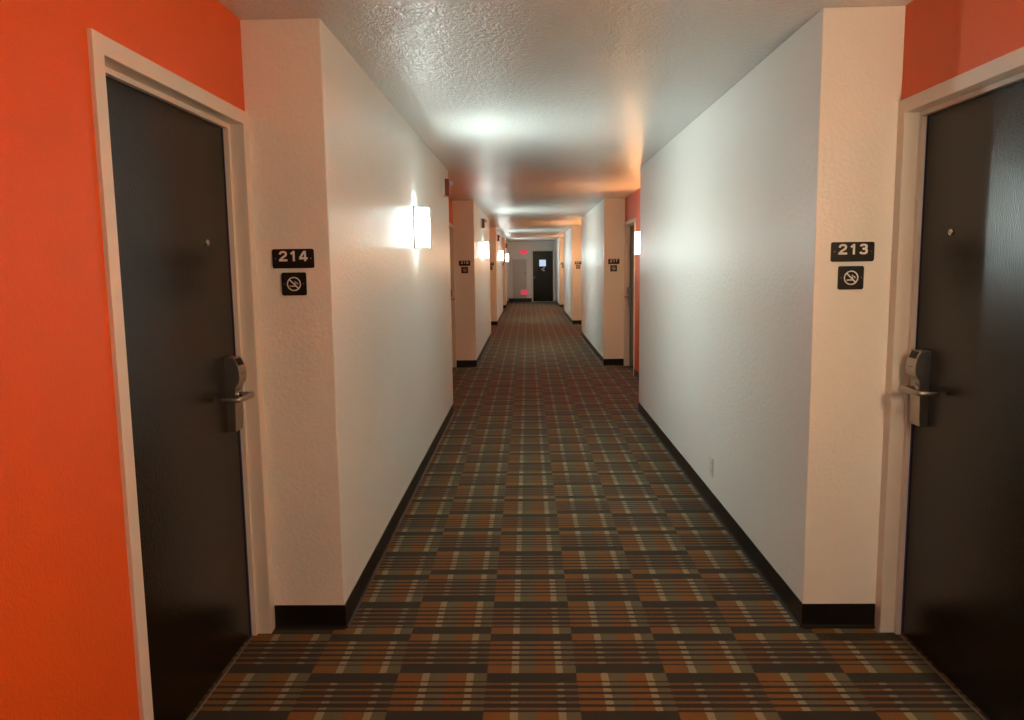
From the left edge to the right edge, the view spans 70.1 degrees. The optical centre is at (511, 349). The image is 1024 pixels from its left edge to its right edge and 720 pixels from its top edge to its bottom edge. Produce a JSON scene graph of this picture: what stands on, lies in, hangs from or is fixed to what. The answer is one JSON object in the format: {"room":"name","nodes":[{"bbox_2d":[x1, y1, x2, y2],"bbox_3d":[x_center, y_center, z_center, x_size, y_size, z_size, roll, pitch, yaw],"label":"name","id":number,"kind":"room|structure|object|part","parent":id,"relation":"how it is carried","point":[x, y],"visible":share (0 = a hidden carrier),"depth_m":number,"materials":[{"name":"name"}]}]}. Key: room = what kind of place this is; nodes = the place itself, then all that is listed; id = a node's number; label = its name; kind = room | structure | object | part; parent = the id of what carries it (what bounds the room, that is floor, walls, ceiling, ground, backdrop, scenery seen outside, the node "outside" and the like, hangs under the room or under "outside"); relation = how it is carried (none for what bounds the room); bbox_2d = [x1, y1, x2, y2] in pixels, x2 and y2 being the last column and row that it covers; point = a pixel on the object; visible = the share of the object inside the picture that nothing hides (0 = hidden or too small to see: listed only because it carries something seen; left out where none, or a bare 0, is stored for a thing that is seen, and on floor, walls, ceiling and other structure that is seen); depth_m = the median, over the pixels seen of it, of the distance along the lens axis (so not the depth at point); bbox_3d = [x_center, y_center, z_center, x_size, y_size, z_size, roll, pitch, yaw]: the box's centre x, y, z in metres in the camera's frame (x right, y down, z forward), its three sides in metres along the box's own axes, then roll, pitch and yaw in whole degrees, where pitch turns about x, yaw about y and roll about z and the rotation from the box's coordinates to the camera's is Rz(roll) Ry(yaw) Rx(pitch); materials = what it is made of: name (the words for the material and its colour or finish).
{"room":"hotel corridor","nodes":[
{"label":"hotel corridor","id":0,"kind":"room"},
{"bbox_2d":[0,0,244,719],"bbox_3d":[-1.170,0.152,1.218,0.242,2.427,3.394,-1,7,1],"label":"wall","id":1,"kind":"structure","parent":0,"point":[67,652],"depth_m":1.69,"materials":[{"name":"orange paint"}]},
{"bbox_2d":[86,28,274,719],"bbox_3d":[-1.076,0.185,2.418,0.169,2.082,1.014,-1,7,1],"label":"door","id":2,"kind":"structure","parent":1,"relation":"in","point":[173,156],"depth_m":2.40,"materials":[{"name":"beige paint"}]},
{"bbox_3d":[-1.026,0.177,2.734,0.084,0.042,0.152,-1,7,1],"label":"lever","id":3,"kind":"part","parent":2,"relation":"part of","materials":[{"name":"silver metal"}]},
{"bbox_2d":[240,18,452,604],"bbox_3d":[-0.935,-0.304,5.112,0.547,2.427,4.456,-1,7,1],"label":"wall","id":4,"kind":"structure","parent":0,"point":[357,373],"depth_m":3.01,"materials":[{"name":"white paint"}]},
{"bbox_2d":[272,249,314,267],"bbox_3d":[-0.857,-0.358,2.857,0.164,0.075,0.008,-1,7,1],"label":"number sign","id":5,"kind":"object","parent":4,"relation":"attached to","point":[281,258],"visible":1,"depth_m":2.85,"materials":[{"name":"black plastic"}]},
{"bbox_2d":[281,272,306,295],"bbox_3d":[-0.857,-0.260,2.868,0.097,0.090,0.008,-1,7,1],"label":"no smoking sign","id":6,"kind":"object","parent":4,"relation":"attached to","point":[293,283],"visible":1,"depth_m":2.87,"materials":[{"name":"black plastic"}]},
{"bbox_2d":[274,300,508,629],"bbox_3d":[-0.638,0.013,12.426,0.319,0.100,34.650,-1,7,1],"label":"baseboard","id":7,"kind":"structure","parent":4,"relation":"attached to","point":[287,617],"depth_m":3.33,"materials":[{"name":"black plastic"}]},
{"bbox_2d":[413,206,429,248],"bbox_3d":[-0.622,-0.844,5.035,0.094,0.285,0.165,-1,7,1],"label":"wall sconce","id":8,"kind":"object","parent":4,"relation":"attached to","point":[421,229],"visible":1,"depth_m":4.96,"materials":[{"name":"white glass"}]},
{"bbox_3d":[-0.663,-0.844,5.036,0.012,0.285,0.165,-1,7,1],"label":"plate","id":9,"kind":"part","parent":8,"relation":"part of","materials":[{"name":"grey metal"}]},
{"bbox_2d":[442,178,453,196],"bbox_3d":[-0.591,-1.502,6.745,0.095,0.160,0.124,-1,7,1],"label":"fire alarm strobe","id":10,"kind":"object","parent":4,"relation":"attached to","point":[446,183],"visible":1,"depth_m":6.69,"materials":[{"name":"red plastic"}]},
{"bbox_2d":[449,198,452,223],"bbox_3d":[-1.004,-0.755,9.001,0.242,2.427,3.370,-1,7,1],"label":"wall","id":11,"kind":"structure","parent":0,"point":[450,200],"depth_m":10.29,"materials":[{"name":"orange paint"}]},
{"bbox_2d":[449,223,456,367],"bbox_3d":[-0.910,-0.722,10.190,0.169,2.082,1.014,-1,7,1],"label":"door","id":12,"kind":"structure","parent":11,"relation":"in","point":[451,226],"depth_m":10.63,"materials":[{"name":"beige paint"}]},
{"bbox_2d":[452,200,490,359],"bbox_3d":[-0.769,-1.210,12.886,0.547,2.427,4.460,-1,7,1],"label":"wall","id":13,"kind":"structure","parent":0,"point":[472,288],"depth_m":10.74,"materials":[{"name":"white paint"}]},
{"bbox_2d":[459,261,469,265],"bbox_3d":[-0.692,-1.264,10.628,0.164,0.075,0.008,-1,7,1],"label":"number sign","id":14,"kind":"object","parent":13,"relation":"attached to","point":[461,263],"visible":1,"depth_m":10.62,"materials":[{"name":"black plastic"}]},
{"bbox_2d":[461,267,467,272],"bbox_3d":[-0.691,-1.166,10.640,0.097,0.090,0.008,-1,7,1],"label":"no smoking sign","id":15,"kind":"object","parent":13,"relation":"attached to","point":[463,269],"visible":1,"depth_m":10.64,"materials":[{"name":"black plastic"}]},
{"bbox_2d":[481,218,486,227],"bbox_3d":[-0.474,-2.118,12.200,0.095,0.160,0.124,-1,7,1],"label":"fire alarm strobe","id":16,"kind":"object","parent":13,"relation":"attached to","point":[483,221],"visible":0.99,"depth_m":12.14,"materials":[{"name":"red plastic"}]},
{"bbox_2d":[482,242,487,257],"bbox_3d":[-0.460,-1.732,12.647,0.094,0.285,0.165,-1,7,1],"label":"wall sconce","id":17,"kind":"object","parent":13,"relation":"attached to","point":[484,244],"visible":1,"depth_m":12.57,"materials":[{"name":"white glass"}]},
{"bbox_2d":[489,227,502,320],"bbox_3d":[-0.611,-2.076,20.309,0.547,2.427,4.410,-1,7,1],"label":"wall","id":18,"kind":"structure","parent":0,"point":[496,275],"depth_m":18.21,"materials":[{"name":"white paint"}]},
{"bbox_2d":[499,250,502,260],"bbox_3d":[-0.300,-2.606,20.145,0.094,0.285,0.165,-1,7,1],"label":"wall sconce","id":19,"kind":"object","parent":18,"relation":"attached to","point":[500,252],"visible":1,"depth_m":20.07,"materials":[{"name":"white glass"}]},
{"bbox_2d":[502,238,506,304],"bbox_3d":[-0.487,-2.755,26.128,0.547,2.427,1.390,-1,7,1],"label":"wall","id":20,"kind":"structure","parent":0,"point":[504,269],"depth_m":25.48,"materials":[{"name":"white paint"}]},
{"bbox_2d":[506,241,508,300],"bbox_3d":[-0.427,-3.081,28.928,0.547,2.427,1.150,-1,7,1],"label":"wall","id":21,"kind":"structure","parent":0,"point":[506,241],"depth_m":28.42,"materials":[{"name":"white paint"}]},
{"bbox_2d":[508,241,554,297],"bbox_3d":[0.802,-3.168,29.532,2.980,2.427,0.120,-1,7,1],"label":"wall","id":22,"kind":"structure","parent":0,"point":[514,248],"depth_m":29.40,"materials":[{"name":"white paint"}]},
{"bbox_2d":[512,259,526,297],"bbox_3d":[0.314,-2.880,29.495,0.570,1.560,0.040,-1,7,1],"label":"access panel","id":23,"kind":"object","parent":22,"relation":"attached to","point":[519,265],"visible":1,"depth_m":29.50,"materials":[{"name":"beige paint"}]},
{"bbox_2d":[521,290,527,294],"bbox_3d":[0.511,-2.333,29.537,0.310,0.205,0.045,-1,7,1],"label":"exit sign","id":24,"kind":"object","parent":23,"relation":"attached to","point":[523,292],"visible":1,"depth_m":29.52,"materials":[{"name":"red plastic"}]},
{"bbox_2d":[509,298,531,301],"bbox_3d":[0.342,-2.024,29.607,0.938,0.150,0.014,-1,7,1],"label":"baseboard","id":25,"kind":"structure","parent":22,"relation":"attached to","point":[510,299],"depth_m":29.61,"materials":[{"name":"black plastic"}]},
{"bbox_2d":[520,249,527,254],"bbox_3d":[0.470,-3.944,29.364,0.310,0.205,0.045,-1,7,1],"label":"exit sign","id":26,"kind":"object","parent":22,"relation":"attached to","point":[523,251],"visible":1,"depth_m":29.34,"materials":[{"name":"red plastic"}]},
{"bbox_2d":[531,250,554,301],"bbox_3d":[1.253,-3.003,29.516,0.925,2.092,0.150,-1,7,1],"label":"door","id":27,"kind":"structure","parent":22,"relation":"in","point":[542,261],"depth_m":29.50,"materials":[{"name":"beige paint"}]},
{"bbox_2d":[555,237,563,303],"bbox_3d":[1.972,-2.937,27.414,0.550,2.427,4.090,-1,7,1],"label":"wall","id":28,"kind":"structure","parent":0,"point":[559,243],"depth_m":25.50,"materials":[{"name":"white paint"}]},
{"bbox_2d":[218,0,912,241],"bbox_3d":[0.418,-2.409,12.121,2.980,0.100,34.890,-1,7,1],"label":"ceiling","id":29,"kind":"structure","parent":0,"point":[537,113],"depth_m":3.60,"materials":[{"name":"paint"}]},
{"bbox_2d":[563,226,581,319],"bbox_3d":[1.820,-2.102,20.254,0.550,2.427,4.410,-1,7,1],"label":"wall","id":30,"kind":"structure","parent":0,"point":[572,236],"depth_m":18.18,"materials":[{"name":"white paint"}]},
{"bbox_2d":[187,302,990,719],"bbox_3d":[0.451,0.100,12.413,2.980,0.100,34.890,-1,7,1],"label":"floor","id":31,"kind":"structure","parent":0,"point":[550,558],"depth_m":3.18,"materials":[{"name":"carpet"}]},
{"bbox_2d":[581,198,624,358],"bbox_3d":[1.661,-1.236,12.829,0.550,2.427,4.464,-1,7,1],"label":"wall","id":32,"kind":"structure","parent":0,"point":[602,227],"depth_m":10.73,"materials":[{"name":"white paint"}]},
{"bbox_2d":[610,265,616,271],"bbox_3d":[1.476,-1.185,10.591,0.097,0.090,0.008,-1,7,1],"label":"no smoking sign","id":33,"kind":"object","parent":32,"relation":"attached to","point":[612,267],"visible":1,"depth_m":10.59,"materials":[{"name":"black plastic"}]},
{"bbox_2d":[608,259,619,263],"bbox_3d":[1.477,-1.284,10.580,0.164,0.075,0.008,-1,7,1],"label":"number sign","id":34,"kind":"object","parent":32,"relation":"attached to","point":[610,261],"visible":1,"depth_m":10.58,"materials":[{"name":"black plastic"}]},
{"bbox_2d":[625,188,639,371],"bbox_3d":[1.729,-0.783,8.923,0.248,2.427,3.396,-1,7,1],"label":"wall","id":35,"kind":"structure","parent":0,"point":[632,202],"depth_m":9.48,"materials":[{"name":"orange paint"}]},
{"bbox_2d":[624,218,634,374],"bbox_3d":[1.689,-0.749,10.131,0.169,2.082,1.014,-1,7,1],"label":"door","id":36,"kind":"structure","parent":35,"relation":"in","point":[629,226],"depth_m":10.49,"materials":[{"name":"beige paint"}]},
{"bbox_2d":[635,231,639,254],"bbox_3d":[1.552,-1.305,8.898,0.094,0.285,0.165,-1,7,1],"label":"wall sconce","id":37,"kind":"object","parent":35,"relation":"attached to","point":[637,233],"visible":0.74,"depth_m":8.83,"materials":[{"name":"white glass"}]},
{"bbox_2d":[639,6,905,603],"bbox_3d":[1.496,-0.328,5.042,0.550,2.427,4.426,-1,7,1],"label":"wall","id":38,"kind":"structure","parent":0,"point":[753,359],"depth_m":3.11,"materials":[{"name":"white paint"}]},
{"bbox_2d":[709,456,712,476],"bbox_3d":[1.214,0.710,4.442,0.009,0.117,0.072,-1,7,1],"label":"wall outlet","id":39,"kind":"object","parent":38,"relation":"attached to","point":[711,458],"visible":1,"depth_m":4.43,"materials":[{"name":"beige plastic"}]},
{"bbox_2d":[555,299,874,628],"bbox_3d":[1.533,-0.011,12.377,0.316,0.100,34.650,-1,7,1],"label":"baseboard","id":40,"kind":"structure","parent":38,"relation":"attached to","point":[806,616],"depth_m":3.46,"materials":[{"name":"black plastic"}]},
{"bbox_2d":[837,266,863,289],"bbox_3d":[1.310,-0.279,2.820,0.097,0.090,0.008,-1,7,1],"label":"no smoking sign","id":41,"kind":"object","parent":38,"relation":"attached to","point":[849,277],"visible":1,"depth_m":2.82,"materials":[{"name":"black plastic"}]},
{"bbox_2d":[830,242,874,261],"bbox_3d":[1.312,-0.378,2.808,0.164,0.075,0.008,-1,7,1],"label":"number sign","id":42,"kind":"object","parent":38,"relation":"attached to","point":[840,251],"visible":1,"depth_m":2.81,"materials":[{"name":"black plastic"}]},
{"bbox_2d":[901,0,1023,99],"bbox_3d":[1.564,0.123,1.156,0.248,2.427,3.394,-1,7,1],"label":"wall","id":43,"kind":"structure","parent":0,"point":[944,40],"depth_m":2.40,"materials":[{"name":"orange paint"}]},
{"bbox_2d":[874,47,1023,719],"bbox_3d":[1.523,0.157,2.359,0.169,2.082,1.014,-1,7,1],"label":"door","id":44,"kind":"structure","parent":43,"relation":"in","point":[950,577],"depth_m":2.50,"materials":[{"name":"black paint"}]},
{"bbox_3d":[1.488,0.150,2.677,0.084,0.042,0.152,-1,7,1],"label":"lever","id":45,"kind":"part","parent":44,"relation":"part of","materials":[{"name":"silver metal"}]}
]}

